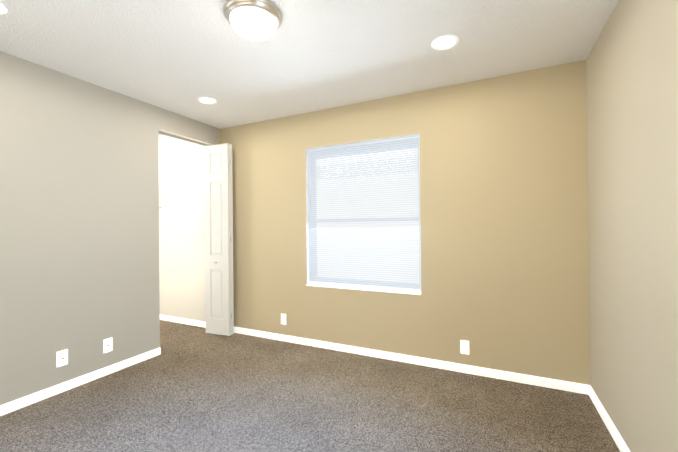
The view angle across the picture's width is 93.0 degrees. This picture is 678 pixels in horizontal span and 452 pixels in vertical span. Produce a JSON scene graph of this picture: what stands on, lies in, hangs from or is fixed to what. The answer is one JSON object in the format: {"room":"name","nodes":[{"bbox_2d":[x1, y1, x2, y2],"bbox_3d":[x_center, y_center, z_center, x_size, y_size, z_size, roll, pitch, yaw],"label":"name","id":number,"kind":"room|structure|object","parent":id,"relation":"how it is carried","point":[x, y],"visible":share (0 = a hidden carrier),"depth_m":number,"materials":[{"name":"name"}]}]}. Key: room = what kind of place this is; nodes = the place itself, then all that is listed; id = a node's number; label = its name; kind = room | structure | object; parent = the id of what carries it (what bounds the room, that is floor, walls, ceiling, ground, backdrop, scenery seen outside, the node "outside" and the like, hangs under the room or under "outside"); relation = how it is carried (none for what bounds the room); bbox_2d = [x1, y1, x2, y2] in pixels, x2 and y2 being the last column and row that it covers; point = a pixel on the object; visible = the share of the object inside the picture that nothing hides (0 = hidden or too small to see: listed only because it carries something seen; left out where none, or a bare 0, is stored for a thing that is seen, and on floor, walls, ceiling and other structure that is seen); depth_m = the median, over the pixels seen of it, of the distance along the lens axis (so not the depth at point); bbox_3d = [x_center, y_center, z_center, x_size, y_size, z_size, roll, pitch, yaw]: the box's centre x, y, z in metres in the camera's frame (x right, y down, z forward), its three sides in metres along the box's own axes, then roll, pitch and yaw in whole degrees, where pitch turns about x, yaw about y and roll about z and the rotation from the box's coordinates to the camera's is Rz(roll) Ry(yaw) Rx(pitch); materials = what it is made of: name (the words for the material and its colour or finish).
{"room":"empty bedroom","nodes":[
{"label":"empty bedroom","id":0,"kind":"room"},
{"bbox_2d":[0,51,217,404],"bbox_3d":[-2.408,0.044,2.001,0.115,2.440,4.210,-1,0,26],"label":"wall","id":1,"kind":"structure","parent":0,"point":[79,222],"depth_m":2.54,"materials":[{"name":"grey paint"}]},
{"bbox_2d":[56,349,67,366],"bbox_3d":[-2.105,1.008,2.453,0.018,0.118,0.072,-1,0,26],"label":"outlet plate","id":2,"kind":"object","parent":1,"relation":"attached to","point":[62,358],"visible":1,"depth_m":2.45,"materials":[{"name":"white plastic"}]},
{"bbox_2d":[0,347,160,415],"bbox_3d":[-2.505,1.230,1.621,0.014,0.066,3.440,-1,0,26],"label":"baseboard","id":3,"kind":"structure","parent":1,"relation":"attached to","point":[17,404],"depth_m":2.51,"materials":[{"name":"white paint"}]},
{"bbox_2d":[103,337,112,353],"bbox_3d":[-1.965,1.018,2.744,0.018,0.118,0.072,-1,0,26],"label":"outlet plate","id":4,"kind":"object","parent":1,"relation":"attached to","point":[107,344],"visible":1,"depth_m":2.74,"materials":[{"name":"white plastic"}]},
{"bbox_2d":[158,129,212,144],"bbox_3d":[-1.672,-0.962,3.555,0.113,0.001,0.768,-1,0,26],"label":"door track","id":5,"kind":"structure","parent":1,"relation":"attached to","point":[184,137],"depth_m":3.50,"materials":[{"name":"white metal"}]},
{"bbox_2d":[158,130,207,145],"bbox_3d":[-1.672,-0.950,3.555,0.025,0.021,0.766,-1,0,26],"label":"track rail","id":6,"kind":"object","parent":5,"relation":"attached to","point":[178,137],"visible":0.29,"depth_m":3.47,"materials":[{"name":"silver metal"}]},
{"bbox_2d":[204,143,233,335],"bbox_3d":[-1.402,0.154,3.745,0.348,2.214,0.136,-1,0,31],"label":"bifold closet door","id":7,"kind":"structure","parent":5,"relation":"hanging from","point":[219,301],"depth_m":3.71,"materials":[{"name":"white paint"}]},
{"bbox_2d":[0,0,618,140],"bbox_3d":[-1.370,-1.238,1.578,5.250,0.100,4.550,-1,0,26],"label":"ceiling","id":8,"kind":"structure","parent":0,"point":[180,57],"depth_m":2.16,"materials":[{"name":"white paint"}]},
{"bbox_2d":[0,3,6,13],"bbox_3d":[-1.883,-1.179,1.709,0.172,0.006,0.172,-1,0,26],"label":"recessed light","id":9,"kind":"object","parent":8,"relation":"in","point":[3,9],"visible":1,"depth_m":1.75,"materials":[{"name":"white paint"}]},
{"bbox_2d":[197,97,216,103],"bbox_3d":[-1.242,-1.180,3.037,0.172,0.006,0.172,-1,0,26],"label":"recessed light","id":10,"kind":"object","parent":8,"relation":"in","point":[206,100],"visible":1,"depth_m":3.02,"materials":[{"name":"white paint"}]},
{"bbox_2d":[223,0,281,40],"bbox_3d":[-0.482,-1.120,1.817,0.320,0.150,0.320,-1,0,26],"label":"dome light","id":11,"kind":"object","parent":8,"relation":"attached to","point":[256,20],"visible":1,"depth_m":1.74,"materials":[{"name":"white glass"}]},
{"bbox_2d":[431,35,458,49],"bbox_3d":[0.697,-1.203,2.120,0.172,0.006,0.172,-1,0,26],"label":"recessed light","id":12,"kind":"object","parent":8,"relation":"in","point":[446,42],"visible":1,"depth_m":2.11,"materials":[{"name":"white paint"}]},
{"bbox_2d":[0,320,619,451],"bbox_3d":[-1.345,1.302,1.568,5.250,0.100,4.550,-1,0,26],"label":"floor","id":13,"kind":"structure","parent":0,"point":[190,388],"depth_m":2.19,"materials":[{"name":"carpet"}]},
{"bbox_2d":[158,60,589,384],"bbox_3d":[-0.378,0.030,3.493,5.150,2.440,0.240,-1,0,26],"label":"wall","id":14,"kind":"structure","parent":0,"point":[504,224],"depth_m":2.77,"materials":[{"name":"beige paint"}]},
{"bbox_2d":[160,315,205,327],"bbox_3d":[-2.126,1.237,4.234,1.331,0.066,0.014,-1,0,26],"label":"baseboard","id":15,"kind":"structure","parent":14,"relation":"attached to","point":[183,321],"depth_m":4.17,"materials":[{"name":"white paint"}]},
{"bbox_2d":[281,314,285,324],"bbox_3d":[-0.606,1.016,3.510,0.070,0.115,0.008,-1,0,26],"label":"electrical outlet","id":16,"kind":"object","parent":14,"relation":"attached to","point":[283,318],"visible":1,"depth_m":3.51,"materials":[{"name":"white plastic"}]},
{"bbox_2d":[306,283,420,294],"bbox_3d":[0.217,0.614,3.169,1.188,0.018,0.116,-1,0,26],"label":"window sill","id":17,"kind":"structure","parent":14,"relation":"on","point":[369,289],"depth_m":3.10,"materials":[{"name":"white paint"}]},
{"bbox_2d":[306,133,420,290],"bbox_3d":[0.226,-0.100,3.206,1.190,1.444,0.164,-1,0,26],"label":"window","id":18,"kind":"structure","parent":14,"relation":"in","point":[307,229],"depth_m":3.37,"materials":[{"name":"white plastic"}]},
{"bbox_2d":[307,135,420,291],"bbox_3d":[0.202,-0.107,3.156,1.178,1.417,0.039,-1,0,26],"label":"window blind","id":19,"kind":"object","parent":18,"relation":"attached to","point":[364,228],"visible":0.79,"depth_m":3.13,"materials":[{"name":"white plastic"}]},
{"bbox_2d":[234,327,589,394],"bbox_3d":[0.204,1.210,3.117,3.600,0.066,0.014,-1,0,26],"label":"baseboard","id":20,"kind":"structure","parent":14,"relation":"attached to","point":[527,379],"depth_m":2.82,"materials":[{"name":"white paint"}]},
{"bbox_2d":[460,340,468,354],"bbox_3d":[1.059,1.021,2.708,0.070,0.115,0.008,-1,0,26],"label":"electrical outlet","id":21,"kind":"object","parent":14,"relation":"attached to","point":[464,346],"visible":1,"depth_m":2.71,"materials":[{"name":"white plastic"}]},
{"bbox_2d":[586,0,677,451],"bbox_3d":[0.941,0.005,0.411,0.100,2.440,4.250,-1,0,26],"label":"wall","id":22,"kind":"structure","parent":0,"point":[632,104],"depth_m":1.56,"materials":[{"name":"beige paint"}]},
{"bbox_2d":[588,386,629,451],"bbox_3d":[0.898,1.192,0.425,0.014,0.066,4.236,-1,0,26],"label":"baseboard","id":23,"kind":"structure","parent":22,"relation":"attached to","point":[615,433],"depth_m":1.93,"materials":[{"name":"white paint"}]},
{"bbox_3d":[-3.656,0.059,2.735,0.100,2.440,4.450,-1,0,26],"label":"wall","id":24,"kind":"structure","parent":0,"visible":0},
{"bbox_2d":[159,201,164,208],"bbox_3d":[-3.018,-0.178,3.457,0.416,0.315,2.186,-1,0,26],"label":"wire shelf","id":25,"kind":"object","parent":24,"relation":"attached to","point":[161,204],"visible":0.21,"depth_m":4.36,"materials":[{"name":"white"}]},
{"label":"outside","id":26,"kind":"structure","parent":0,"visible":0},
{"bbox_2d":[320,149,413,183],"bbox_3d":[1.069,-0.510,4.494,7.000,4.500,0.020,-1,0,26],"label":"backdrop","id":27,"kind":"structure","parent":26,"point":[363,167],"depth_m":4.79,"materials":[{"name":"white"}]}
]}

